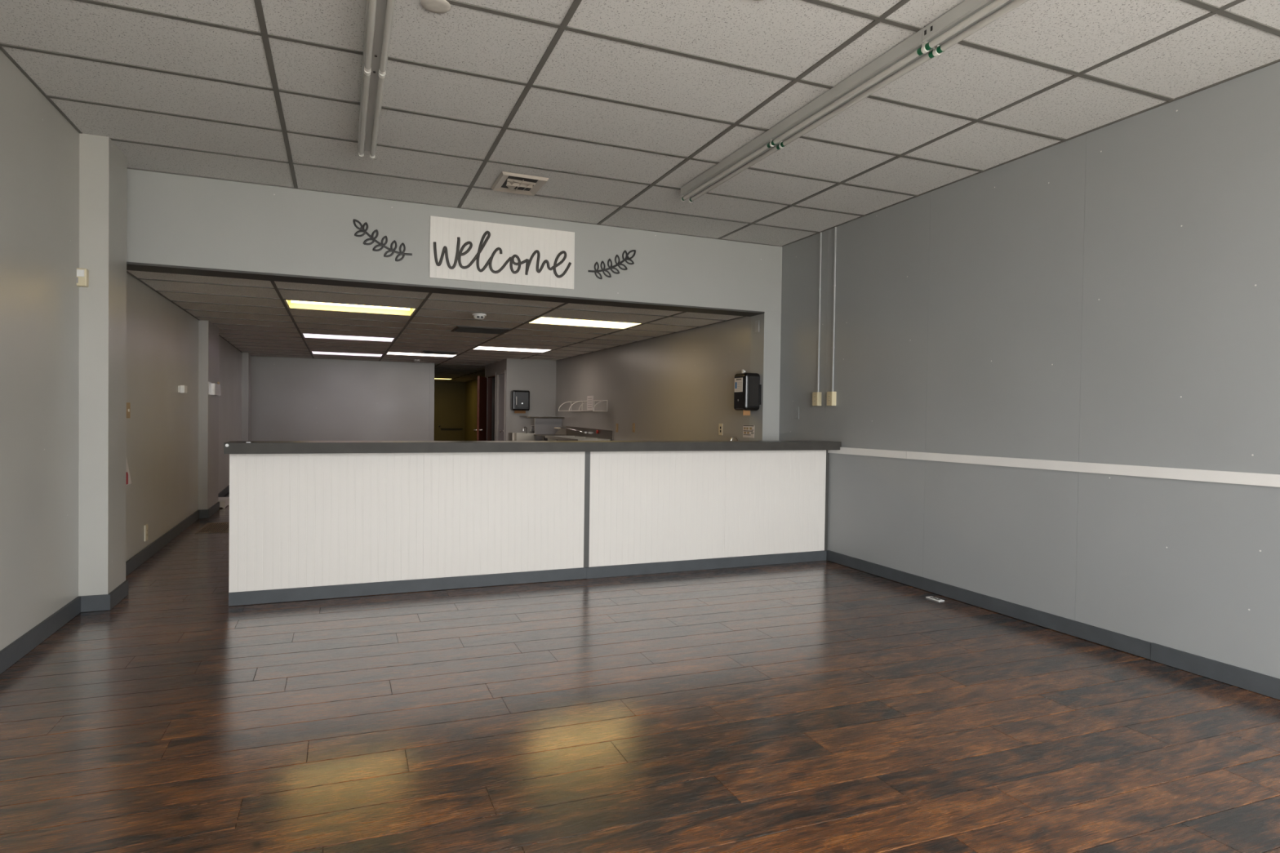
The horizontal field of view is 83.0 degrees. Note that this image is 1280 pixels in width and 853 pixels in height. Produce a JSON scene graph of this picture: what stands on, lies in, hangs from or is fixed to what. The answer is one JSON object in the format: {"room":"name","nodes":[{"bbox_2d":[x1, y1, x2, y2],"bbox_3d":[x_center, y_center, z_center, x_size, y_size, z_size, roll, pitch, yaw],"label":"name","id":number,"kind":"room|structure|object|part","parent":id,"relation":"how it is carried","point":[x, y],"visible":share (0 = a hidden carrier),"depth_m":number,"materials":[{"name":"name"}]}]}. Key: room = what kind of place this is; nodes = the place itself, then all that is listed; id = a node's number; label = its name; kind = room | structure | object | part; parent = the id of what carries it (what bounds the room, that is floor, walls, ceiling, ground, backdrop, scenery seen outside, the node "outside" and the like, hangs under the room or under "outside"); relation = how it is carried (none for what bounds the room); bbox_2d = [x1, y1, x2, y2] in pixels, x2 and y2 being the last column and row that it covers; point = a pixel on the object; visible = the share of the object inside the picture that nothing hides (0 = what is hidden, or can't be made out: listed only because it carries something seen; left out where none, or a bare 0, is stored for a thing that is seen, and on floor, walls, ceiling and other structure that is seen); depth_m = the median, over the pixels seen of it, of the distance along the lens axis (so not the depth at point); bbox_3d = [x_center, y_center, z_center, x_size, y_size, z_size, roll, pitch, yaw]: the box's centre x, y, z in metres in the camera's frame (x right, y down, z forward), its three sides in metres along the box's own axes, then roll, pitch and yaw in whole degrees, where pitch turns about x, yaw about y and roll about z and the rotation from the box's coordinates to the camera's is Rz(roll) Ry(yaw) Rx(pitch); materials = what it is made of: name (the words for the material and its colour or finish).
{"room":"empty shop","nodes":[
{"label":"empty shop","id":0,"kind":"room"},
{"bbox_2d":[78,133,127,595],"bbox_3d":[-3.519,-0.332,4.705,0.202,2.978,0.411,0,1,-22],"label":"pillar","id":1,"kind":"structure","parent":0,"point":[103,166],"depth_m":4.54,"materials":[{"name":"grey paint"}]},
{"bbox_2d":[76,267,88,287],"bbox_3d":[-3.450,-0.921,4.470,0.060,0.110,0.052,0,1,-22],"label":"sensor","id":2,"kind":"object","parent":1,"relation":"attached to","point":[82,274],"visible":1,"depth_m":4.45,"materials":[{"name":"beige plastic"}]},
{"bbox_2d":[78,580,128,612],"bbox_3d":[-3.505,1.107,4.732,0.168,0.098,0.425,0,1,-22],"label":"baseboard","id":3,"kind":"structure","parent":1,"relation":"attached to","point":[104,602],"depth_m":4.56,"materials":[{"name":"grey rubber"}]},
{"bbox_3d":[-3.435,1.107,4.761,0.016,0.098,0.425,0,1,-22],"label":"baseboard","id":4,"kind":"part","parent":3,"relation":"part of","materials":[{"name":"grey paint"}]},
{"bbox_2d":[0,49,241,650],"bbox_3d":[-4.321,-0.443,5.944,0.437,3.240,17.500,0,1,-22],"label":"wall","id":5,"kind":"structure","parent":0,"point":[39,148],"depth_m":4.13,"materials":[{"name":"grey paint"}]},
{"bbox_2d":[0,596,80,674],"bbox_3d":[-2.147,1.180,1.236,0.016,0.100,7.075,0,1,-22],"label":"baseboard","id":6,"kind":"structure","parent":5,"relation":"attached to","point":[19,648],"depth_m":3.87,"materials":[{"name":"grey rubber"}]},
{"bbox_2d":[125,458,131,485],"bbox_3d":[-3.934,0.343,5.550,0.002,0.210,0.244,0,1,-22],"label":"flyer","id":7,"kind":"object","parent":5,"relation":"attached to","point":[128,481],"visible":0.5,"depth_m":5.56,"materials":[{"name":"white paper"}]},
{"bbox_2d":[125,471,128,484],"bbox_3d":[-3.915,0.397,5.503,0.001,0.095,0.140,0,1,-22],"label":"print","id":8,"kind":"object","parent":7,"relation":"attached to","point":[126,479],"depth_m":5.54,"materials":[{"name":"red paper"}]},
{"bbox_2d":[126,402,130,417],"bbox_3d":[-3.927,-0.124,5.551,0.014,0.120,0.115,0,1,-22],"label":"light switch","id":9,"kind":"object","parent":5,"relation":"attached to","point":[128,404],"visible":0.79,"depth_m":5.56,"materials":[{"name":"beige plastic"}]},
{"bbox_2d":[143,524,147,541],"bbox_3d":[-4.167,0.897,6.102,0.014,0.135,0.085,0,1,-22],"label":"wall outlet","id":10,"kind":"object","parent":5,"relation":"attached to","point":[145,526],"visible":1,"depth_m":6.07,"materials":[{"name":"beige plastic"}]},
{"bbox_2d":[125,510,199,577],"bbox_3d":[-4.415,1.061,6.692,0.015,0.102,3.794,0,1,-23],"label":"baseboard","id":11,"kind":"structure","parent":5,"relation":"attached to","point":[144,555],"depth_m":6.50,"materials":[{"name":"grey rubber"}]},
{"bbox_2d":[177,385,186,393],"bbox_3d":[-4.695,-0.382,7.425,0.055,0.080,0.160,0,1,-22],"label":"thermostat","id":12,"kind":"object","parent":5,"relation":"attached to","point":[181,388],"visible":1,"depth_m":7.36,"materials":[{"name":"white plastic"}]},
{"bbox_2d":[217,484,229,497],"bbox_3d":[-6.362,0.969,11.159,0.015,0.090,4.322,0,1,-24],"label":"baseboard","id":13,"kind":"structure","parent":5,"relation":"attached to","point":[226,490],"depth_m":10.67,"materials":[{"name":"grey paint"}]},
{"bbox_2d":[197,320,218,510],"bbox_3d":[-5.281,-0.089,8.807,0.150,2.315,0.790,0,1,-22],"label":"pillar","id":14,"kind":"structure","parent":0,"point":[208,332],"depth_m":8.48,"materials":[{"name":"grey paint"}]},
{"bbox_2d":[199,502,219,518],"bbox_3d":[-5.266,1.016,8.829,0.120,0.100,0.805,0,1,-22],"label":"baseboard","id":15,"kind":"structure","parent":14,"relation":"attached to","point":[203,513],"depth_m":8.52,"materials":[{"name":"grey paint"}]},
{"bbox_3d":[-5.217,1.017,8.849,0.015,0.100,0.805,0,1,-22],"label":"baseboard","id":16,"kind":"part","parent":15,"relation":"part of","materials":[{"name":"grey paint"}]},
{"bbox_2d":[208,382,221,395],"bbox_3d":[-5.165,-0.466,8.788,0.044,0.172,0.601,0,1,-22],"label":"brochure holder","id":17,"kind":"object","parent":14,"relation":"attached to","point":[215,388],"visible":1,"depth_m":8.66,"materials":[{"name":"plastic"}]},
{"bbox_3d":[-5.183,-0.457,8.780,0.004,0.150,0.600,0,1,-22],"label":"panel","id":18,"kind":"part","parent":17,"relation":"part of","materials":[{"name":"plastic"}]},
{"bbox_3d":[-5.176,-0.451,8.864,0.004,0.140,0.450,0,1,-22],"label":"panel","id":19,"kind":"part","parent":17,"relation":"part of","materials":[{"name":"plastic"}]},
{"bbox_2d":[241,352,250,440],"bbox_3d":[-7.283,-0.188,13.303,0.175,2.315,0.350,0,1,-22],"label":"pillar","id":20,"kind":"structure","parent":0,"point":[246,357],"depth_m":13.15,"materials":[{"name":"grey paint"}]},
{"bbox_2d":[250,355,494,440],"bbox_3d":[-5.044,-0.252,15.055,5.550,2.550,0.155,0,1,-22],"label":"wall","id":21,"kind":"structure","parent":0,"point":[292,398],"depth_m":14.58,"materials":[{"name":"grey paint"}]},
{"bbox_2d":[126,270,745,382],"bbox_3d":[-4.940,-1.436,14.811,5.580,0.203,18.397,0,1,-22],"label":"ceiling","id":22,"kind":"structure","parent":0,"point":[252,316],"depth_m":8.35,"materials":[{"name":"tile"}]},
{"bbox_2d":[311,351,383,356],"bbox_3d":[-5.312,-1.365,13.140,1.204,0.101,0.609,0,1,-22],"label":"ceiling light","id":23,"kind":"object","parent":22,"relation":"attached to","point":[313,353],"visible":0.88,"depth_m":13.17,"materials":[{"name":"white plastic"}]},
{"bbox_2d":[301,333,395,342],"bbox_3d":[-4.102,-1.302,10.206,1.204,0.101,0.609,0,1,-22],"label":"ceiling light","id":24,"kind":"object","parent":22,"relation":"attached to","point":[304,335],"visible":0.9,"depth_m":10.22,"materials":[{"name":"white plastic"}]},
{"bbox_2d":[284,299,417,315],"bbox_3d":[-2.892,-1.244,7.271,1.204,0.111,0.609,0,1,-22],"label":"ceiling light","id":25,"kind":"object","parent":22,"relation":"attached to","point":[290,304],"visible":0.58,"depth_m":7.49,"materials":[{"name":"white plastic"}]},
{"bbox_2d":[386,351,457,357],"bbox_3d":[-3.935,-1.345,13.021,1.199,0.101,0.609,0,1,-22],"label":"ceiling light","id":26,"kind":"object","parent":22,"relation":"attached to","point":[387,353],"visible":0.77,"depth_m":13.05,"materials":[{"name":"white plastic"}]},
{"bbox_2d":[420,350,457,355],"bbox_3d":[-3.473,-1.275,12.510,0.560,0.010,0.565,0,1,-22],"label":"ceiling vent","id":27,"kind":"object","parent":22,"relation":"in","point":[424,351],"visible":1,"depth_m":12.50,"materials":[{"name":"black metal"}]},
{"bbox_2d":[472,313,486,319],"bbox_3d":[-1.683,-1.149,7.569,0.144,0.054,0.144,0,1,-22],"label":"smoke detector","id":28,"kind":"object","parent":22,"relation":"attached to","point":[477,316],"visible":1,"depth_m":7.52,"materials":[{"name":"white plastic"}]},
{"bbox_2d":[450,325,510,334],"bbox_3d":[-1.995,-1.200,9.016,0.630,0.010,0.595,0,1,-22],"label":"ceiling vent","id":29,"kind":"object","parent":22,"relation":"in","point":[459,328],"visible":1,"depth_m":8.99,"materials":[{"name":"black metal"}]},
{"bbox_2d":[471,346,550,352],"bbox_3d":[-2.077,-1.298,11.728,1.199,0.101,0.609,0,1,-22],"label":"ceiling light","id":30,"kind":"object","parent":22,"relation":"attached to","point":[482,348],"visible":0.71,"depth_m":11.73,"materials":[{"name":"white plastic"}]},
{"bbox_2d":[527,316,643,328],"bbox_3d":[-0.625,-1.222,8.206,1.199,0.101,0.609,0,1,-22],"label":"ceiling light","id":31,"kind":"object","parent":22,"relation":"attached to","point":[540,320],"visible":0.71,"depth_m":8.21,"materials":[{"name":"white plastic"}]},
{"bbox_2d":[434,381,465,440],"bbox_3d":[-6.914,-0.446,24.051,2.550,2.500,0.150,0,1,-22],"label":"wall","id":32,"kind":"structure","parent":0,"point":[437,384],"depth_m":24.09,"materials":[{"name":"green paint"}]},
{"bbox_2d":[435,388,465,440],"bbox_3d":[-6.332,-0.226,24.248,0.979,2.070,0.138,0,1,-22],"label":"door","id":33,"kind":"structure","parent":32,"relation":"in","point":[451,402],"depth_m":24.23,"materials":[{"name":"green paint"}]},
{"bbox_3d":[-6.747,-0.228,24.030,0.045,2.070,0.024,0,1,-22],"label":"frame","id":34,"kind":"part","parent":33,"relation":"part of","materials":[{"name":"green paint"}]},
{"bbox_3d":[-6.312,-0.510,24.246,0.730,1.080,0.007,0,1,-22],"label":"moulding","id":35,"kind":"part","parent":33,"relation":"part of","materials":[{"name":"green paint"}]},
{"bbox_3d":[-6.325,0.405,24.260,0.730,0.510,0.007,0,1,-22],"label":"moulding","id":36,"kind":"part","parent":33,"relation":"part of","materials":[{"name":"green paint"}]},
{"bbox_2d":[126,168,782,316],"bbox_3d":[-1.205,-1.581,6.270,5.557,0.888,0.274,0,1,-22],"label":"wall header","id":37,"kind":"structure","parent":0,"point":[176,224],"depth_m":5.77,"materials":[{"name":"grey paint"}]},
{"bbox_2d":[352,218,412,261],"bbox_3d":[-2.052,-1.480,5.772,0.447,0.303,0.009,0,1,-22],"label":"leaf sprig","id":38,"kind":"object","parent":37,"relation":"attached to","point":[362,228],"visible":1,"depth_m":5.76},
{"bbox_3d":[-2.029,-1.480,5.782,0.398,0.190,0.009,0,1,-22],"label":"stem","id":39,"kind":"part","parent":38,"relation":"part of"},
{"bbox_2d":[429,215,574,289],"bbox_3d":[-1.146,-1.465,6.135,1.229,0.501,0.026,0,1,-22],"label":"welcome sign","id":40,"kind":"object","parent":37,"relation":"attached to","point":[460,249],"visible":1,"depth_m":6.12,"materials":[{"name":"white wood"}]},
{"bbox_2d":[587,249,635,279],"bbox_3d":[-0.250,-1.466,6.516,0.454,0.296,0.009,0,1,-22],"label":"leaf sprig","id":41,"kind":"object","parent":37,"relation":"attached to","point":[627,258],"visible":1,"depth_m":6.52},
{"bbox_3d":[-0.280,-1.462,6.503,0.390,0.178,0.009,0,1,-22],"label":"stem","id":42,"kind":"part","parent":41,"relation":"part of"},
{"bbox_2d":[484,359,505,440],"bbox_3d":[-2.942,-0.152,14.822,0.100,2.315,2.150,0,1,-22],"label":"wall partition","id":43,"kind":"structure","parent":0,"point":[500,366],"depth_m":14.51,"materials":[{"name":"grey paint"}]},
{"bbox_2d":[474,375,487,440],"bbox_3d":[-3.294,-0.024,15.079,0.178,2.018,0.840,1,1,-1],"label":"door","id":44,"kind":"structure","parent":43,"relation":"in","point":[481,429],"depth_m":14.92,"materials":[{"name":"red wood"}]},
{"bbox_2d":[486,372,496,440],"bbox_3d":[-3.074,-0.051,15.122,0.111,2.100,1.000,0,1,-22],"label":"door frame","id":45,"kind":"structure","parent":43,"relation":"attached to","point":[490,378],"depth_m":15.51,"materials":[{"name":"red wood"}]},
{"bbox_2d":[495,370,505,440],"bbox_3d":[-2.738,-0.031,14.179,0.012,2.100,0.800,0,1,-22],"label":"door frame","id":46,"kind":"structure","parent":43,"relation":"attached to","point":[502,371],"depth_m":13.93,"materials":[{"name":"grey paint"}]},
{"bbox_2d":[497,373,504,440],"bbox_3d":[-2.723,-0.010,14.185,0.108,2.037,0.694,0,1,-22],"label":"door","id":47,"kind":"structure","parent":43,"relation":"in","point":[501,377],"depth_m":14.25,"materials":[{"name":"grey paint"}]},
{"bbox_2d":[504,358,556,440],"bbox_3d":[-2.111,-0.169,13.948,0.970,2.500,0.100,0,1,-22],"label":"wall","id":48,"kind":"structure","parent":0,"point":[538,377],"depth_m":13.89,"materials":[{"name":"grey paint"}]},
{"bbox_2d":[510,390,529,413],"bbox_3d":[-2.272,-0.467,13.707,0.335,0.432,0.208,0,1,-22],"label":"dispenser","id":49,"kind":"object","parent":48,"relation":"attached to","point":[519,399],"visible":1,"depth_m":13.62,"materials":[{"name":"black plastic"}]},
{"bbox_2d":[514,410,525,413],"bbox_3d":[-2.275,-0.280,13.718,0.210,0.059,0.006,0,1,-22],"label":"towel","id":50,"kind":"object","parent":49,"relation":"hanging from","point":[515,411],"depth_m":13.71,"materials":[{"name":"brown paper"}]},
{"bbox_2d":[508,426,535,440],"bbox_3d":[-2.220,0.169,13.564,0.390,0.334,0.520,0,1,-22],"label":"sink","id":51,"kind":"object","parent":48,"relation":"attached to","point":[526,436],"visible":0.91,"depth_m":13.36,"materials":[{"name":"silver metal"}]},
{"bbox_2d":[513,432,535,440],"bbox_3d":[-2.202,0.228,13.572,0.350,0.215,0.520,0,1,-22],"label":"basin","id":52,"kind":"object","parent":51,"relation":"in","point":[517,436],"depth_m":13.34,"materials":[{"name":"silver metal"}]},
{"bbox_2d":[529,425,533,431],"bbox_3d":[-2.067,0.038,13.863,0.060,0.120,0.096,0,1,-22],"label":"soap dispenser","id":53,"kind":"object","parent":48,"relation":"attached to","point":[531,427],"visible":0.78,"depth_m":13.82,"materials":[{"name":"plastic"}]},
{"bbox_2d":[464,311,781,440],"bbox_3d":[-2.200,-0.277,15.939,0.406,2.650,18.846,0,1,-22],"label":"wall","id":54,"kind":"structure","parent":0,"point":[679,386],"depth_m":8.99,"materials":[{"name":"grey paint"}]},
{"bbox_2d":[558,400,608,411],"bbox_3d":[-0.988,-0.344,12.173,0.248,0.187,1.944,0,1,-22],"label":"wire rack","id":55,"kind":"object","parent":54,"relation":"attached to","point":[595,400],"visible":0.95,"depth_m":11.94,"materials":[{"name":"white metal"}]},
{"bbox_3d":[-1.086,-0.261,12.134,0.016,0.016,1.930,0,1,-22],"label":"rail","id":56,"kind":"part","parent":55,"relation":"part of","materials":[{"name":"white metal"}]},
{"bbox_2d":[586,395,593,410],"bbox_3d":[-0.782,-0.367,11.332,0.011,0.225,0.280,0,1,-22],"label":"price card","id":57,"kind":"object","parent":55,"relation":"attached to","point":[589,398],"visible":1,"depth_m":11.33,"materials":[{"name":"white paper"}]},
{"bbox_2d":[566,426,613,439],"bbox_3d":[-0.884,0.097,12.209,0.020,0.158,2.480,0,1,-22],"label":"backsplash","id":58,"kind":"structure","parent":54,"relation":"attached to","point":[591,433],"depth_m":11.96,"materials":[{"name":"silver metal"}]},
{"bbox_2d":[615,423,617,432],"bbox_3d":[-0.350,0.021,10.934,0.008,0.130,0.085,0,1,-22],"label":"wall outlet","id":59,"kind":"object","parent":54,"relation":"attached to","point":[616,424],"visible":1,"depth_m":10.93,"materials":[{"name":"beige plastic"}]},
{"bbox_2d":[632,422,635,432],"bbox_3d":[-0.090,0.017,10.306,0.008,0.130,0.085,0,1,-22],"label":"wall outlet","id":60,"kind":"object","parent":54,"relation":"attached to","point":[633,424],"visible":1,"depth_m":10.29,"materials":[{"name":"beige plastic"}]},
{"bbox_2d":[718,423,723,435],"bbox_3d":[0.886,0.033,7.939,0.008,0.130,0.085,0,1,-22],"label":"wall outlet","id":61,"kind":"object","parent":54,"relation":"attached to","point":[720,428],"visible":1,"depth_m":7.94,"materials":[{"name":"beige plastic"}]},
{"bbox_2d":[730,435,738,440],"bbox_3d":[0.832,0.277,7.511,0.429,0.354,0.400,0,1,-22],"label":"sink","id":62,"kind":"object","parent":54,"relation":"attached to","point":[734,437],"visible":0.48,"depth_m":7.55,"materials":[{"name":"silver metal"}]},
{"bbox_2d":[733,373,761,415],"bbox_3d":[1.071,-0.323,7.256,0.192,0.422,0.249,0,1,-22],"label":"dispenser","id":63,"kind":"object","parent":54,"relation":"attached to","point":[747,386],"visible":1,"depth_m":7.16,"materials":[{"name":"black plastic"}]},
{"bbox_2d":[742,409,750,415],"bbox_3d":[1.062,-0.137,7.199,0.080,0.052,0.005,0,1,-22],"label":"towel","id":64,"kind":"object","parent":63,"relation":"hanging from","point":[744,412],"depth_m":7.19,"materials":[{"name":"brown paper"}]},
{"bbox_2d":[742,425,754,437],"bbox_3d":[1.111,0.050,7.399,0.003,0.126,0.220,0,1,-22],"label":"notice","id":65,"kind":"object","parent":54,"relation":"attached to","point":[748,430],"visible":1,"depth_m":7.40,"materials":[{"name":"white paper"}]},
{"bbox_2d":[755,320,759,333],"bbox_3d":[1.175,-1.003,7.257,0.007,0.118,0.075,0,1,-22],"label":"blank plate","id":66,"kind":"object","parent":54,"relation":"attached to","point":[757,322],"visible":1,"depth_m":7.25,"materials":[{"name":"white plastic"}]},
{"bbox_2d":[0,491,1279,852],"bbox_3d":[-3.393,1.095,11.282,6.144,0.080,26.600,0,1,-22],"label":"floor","id":67,"kind":"structure","parent":0,"point":[826,706],"depth_m":2.96,"materials":[{"name":"brown wood"}]},
{"bbox_2d":[195,522,229,533],"bbox_3d":[-4.563,1.090,7.806,0.300,0.007,0.715,0,1,-22],"label":"rug","id":68,"kind":"object","parent":67,"relation":"in","point":[213,527],"visible":0.81,"depth_m":7.74,"materials":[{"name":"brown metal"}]},
{"bbox_2d":[217,497,229,508],"bbox_3d":[-5.503,1.001,9.478,0.174,0.108,0.385,0,1,-22],"label":"box","id":69,"kind":"object","parent":67,"relation":"on","point":[224,501],"visible":0.44,"depth_m":9.35,"materials":[{"name":"cardboard"}]},
{"bbox_3d":[-5.502,0.958,9.477,0.174,0.023,0.385,0,1,-22],"label":"lid","id":70,"kind":"part","parent":69,"relation":"part of","materials":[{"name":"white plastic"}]},
{"bbox_2d":[228,449,829,606],"bbox_3d":[-0.508,0.686,5.641,4.715,0.998,0.122,0,1,-22],"label":"counter","id":71,"kind":"object","parent":67,"relation":"on","point":[303,526],"depth_m":5.38,"materials":[{"name":"white paint"}]},
{"bbox_3d":[-2.109,0.631,4.932,1.214,0.910,0.006,0,1,-22],"label":"beadboard panel","id":72,"kind":"part","parent":71,"relation":"part of","materials":[{"name":"white wood"}]},
{"bbox_3d":[-0.990,0.639,5.394,1.204,0.910,0.006,0,1,-22],"label":"beadboard panel","id":73,"kind":"part","parent":71,"relation":"part of","materials":[{"name":"white wood"}]},
{"bbox_2d":[223,440,841,453],"bbox_3d":[-0.478,0.149,5.561,4.725,0.075,0.301,0,1,-22],"label":"countertop","id":74,"kind":"structure","parent":71,"relation":"on","point":[232,446],"depth_m":5.23,"materials":[{"name":"grey laminate"}]},
{"bbox_3d":[0.161,0.648,5.868,1.202,0.910,0.006,0,1,-22],"label":"beadboard panel","id":75,"kind":"part","parent":71,"relation":"part of","materials":[{"name":"white wood"}]},
{"bbox_3d":[1.189,0.655,6.292,1.020,0.910,0.006,0,1,-22],"label":"beadboard panel","id":76,"kind":"part","parent":71,"relation":"part of","materials":[{"name":"white wood"}]},
{"bbox_2d":[533,417,561,440],"bbox_3d":[-1.730,0.445,13.580,0.527,1.195,0.035,0,1,-22],"label":"screen","id":77,"kind":"object","parent":67,"relation":"on","point":[541,426],"visible":0.36,"depth_m":13.54,"materials":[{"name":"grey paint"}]},
{"bbox_2d":[520,415,564,418],"bbox_3d":[-1.855,-0.178,13.647,0.715,0.038,0.570,0,1,-22],"label":"wire shelf","id":78,"kind":"object","parent":77,"relation":"on","point":[526,416],"visible":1,"depth_m":13.39,"materials":[{"name":"silver metal"}]},
{"bbox_3d":[-1.750,-0.179,13.393,0.715,0.014,0.014,0,1,-22],"label":"rail","id":79,"kind":"part","parent":78,"relation":"part of","materials":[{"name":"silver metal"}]},
{"bbox_2d":[533,426,613,440],"bbox_3d":[-1.189,0.542,12.222,0.568,1.058,2.720,0,1,-22],"label":"sink","id":80,"kind":"object","parent":67,"relation":"on","point":[562,434],"visible":0.41,"depth_m":12.11,"materials":[{"name":"silver metal"}]},
{"bbox_3d":[-1.272,0.317,12.443,0.500,0.300,0.580,0,1,-22],"label":"bowl","id":81,"kind":"part","parent":80,"relation":"part of","materials":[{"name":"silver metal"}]},
{"bbox_2d":[554,426,586,433],"bbox_3d":[-1.211,0.058,12.601,0.151,0.100,1.065,0,1,-39],"label":"faucet","id":82,"kind":"object","parent":80,"relation":"attached to","point":[559,428],"visible":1,"depth_m":12.43,"materials":[{"name":"silver metal"}]},
{"bbox_3d":[-1.220,0.052,12.550,0.047,0.087,0.682,0,1,-42],"label":"spout","id":83,"kind":"part","parent":82,"relation":"part of","materials":[{"name":"silver metal"}]},
{"bbox_3d":[-1.036,0.329,11.870,0.500,0.300,0.580,0,1,-22],"label":"bowl","id":84,"kind":"part","parent":80,"relation":"part of","materials":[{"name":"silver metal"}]},
{"bbox_3d":[-0.800,0.341,11.297,0.500,0.300,0.580,0,1,-22],"label":"bowl","id":85,"kind":"part","parent":80,"relation":"part of","materials":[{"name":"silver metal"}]},
{"bbox_2d":[925,595,944,601],"bbox_3d":[2.097,1.223,5.141,0.054,0.010,0.124,0,1,-22],"label":"floor outlet","id":86,"kind":"object","parent":67,"relation":"on","point":[931,597],"visible":1,"depth_m":5.12,"materials":[{"name":"white plastic"}]},
{"bbox_2d":[0,0,1279,246],"bbox_3d":[0.327,-1.832,2.558,5.577,0.202,7.753,0,1,-22],"label":"ceiling","id":87,"kind":"structure","parent":0,"point":[621,104],"depth_m":3.77,"materials":[{"name":"tile"}]},
{"bbox_2d":[357,0,395,158],"bbox_3d":[-1.257,-1.717,3.429,0.105,0.100,2.431,0,1,-22],"label":"strip light","id":88,"kind":"object","parent":87,"relation":"attached to","point":[379,16],"visible":1,"depth_m":3.41,"materials":[{"name":"white metal"}]},
{"bbox_2d":[420,0,450,13],"bbox_3d":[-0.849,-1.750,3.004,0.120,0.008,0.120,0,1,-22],"label":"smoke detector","id":89,"kind":"object","parent":87,"relation":"attached to","point":[433,6],"visible":1,"depth_m":3.00,"materials":[{"name":"white plastic"}]},
{"bbox_2d":[491,171,548,195],"bbox_3d":[-0.888,-1.777,5.319,0.340,0.029,0.410,0,1,-22],"label":"ceiling vent","id":90,"kind":"object","parent":87,"relation":"in","point":[508,182],"visible":1,"depth_m":5.29,"materials":[{"name":"beige metal"}]},
{"bbox_2d":[680,28,937,202],"bbox_3d":[0.811,-1.701,4.282,0.105,0.100,2.431,0,1,-22],"label":"strip light","id":91,"kind":"object","parent":87,"relation":"attached to","point":[908,55],"visible":0.98,"depth_m":3.85,"materials":[{"name":"white metal"}]},
{"bbox_2d":[922,0,1028,55],"bbox_3d":[1.734,-1.653,2.042,0.106,0.100,2.425,0,1,-22],"label":"strip light","id":92,"kind":"object","parent":87,"relation":"attached to","point":[968,17],"visible":1,"depth_m":2.97,"materials":[{"name":"white metal"}]},
{"bbox_2d":[778,62,1279,679],"bbox_3d":[2.920,-0.309,3.795,0.200,3.240,8.003,0,1,-22],"label":"wall","id":93,"kind":"structure","parent":0,"point":[1110,294],"depth_m":4.28,"materials":[{"name":"grey paint"}]},
{"bbox_3d":[1.497,-0.328,7.000,0.012,3.038,0.992,0,1,-22],"label":"wall panel","id":94,"kind":"part","parent":93,"relation":"part of","materials":[{"name":"grey paint"}]},
{"bbox_2d":[812,231,822,405],"bbox_3d":[1.629,-0.982,6.606,0.052,1.587,0.076,0,1,-22],"label":"conduit","id":95,"kind":"object","parent":93,"relation":"attached to","point":[816,396],"visible":1,"depth_m":6.62,"materials":[{"name":"beige plastic"}]},
{"bbox_2d":[826,226,836,405],"bbox_3d":[1.710,-0.978,6.409,0.052,1.587,0.076,0,1,-22],"label":"conduit","id":96,"kind":"object","parent":93,"relation":"attached to","point":[831,396],"visible":1,"depth_m":6.42,"materials":[{"name":"beige plastic"}]},
{"bbox_3d":[1.918,-0.306,5.977,0.012,3.038,1.219,0,1,-22],"label":"wall panel","id":97,"kind":"part","parent":93,"relation":"part of","materials":[{"name":"grey paint"}]},
{"bbox_3d":[2.383,-0.282,4.849,0.012,3.038,1.219,0,1,-22],"label":"wall panel","id":98,"kind":"part","parent":93,"relation":"part of","materials":[{"name":"grey paint"}]},
{"bbox_2d":[826,550,1279,699],"bbox_3d":[3.003,1.223,3.281,0.018,0.092,6.929,0,1,-22],"label":"baseboard","id":99,"kind":"structure","parent":93,"relation":"attached to","point":[1265,685],"depth_m":4.19,"materials":[{"name":"grey rubber"}]},
{"bbox_3d":[3.538,1.251,1.984,0.018,0.092,4.121,0,1,-22],"label":"baseboard","id":100,"kind":"part","parent":99,"relation":"part of","materials":[{"name":"grey paint"}]},
{"bbox_2d":[827,447,1279,487],"bbox_3d":[3.015,0.255,3.274,0.014,0.101,6.945,0,1,-22],"label":"chair rail","id":101,"kind":"object","parent":93,"relation":"attached to","point":[1213,476],"visible":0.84,"depth_m":4.21,"materials":[{"name":"white wood"}]},
{"bbox_3d":[2.848,-0.258,3.722,0.012,3.038,1.219,0,1,-22],"label":"wall panel","id":102,"kind":"part","parent":93,"relation":"part of","materials":[{"name":"grey paint"}]}
]}

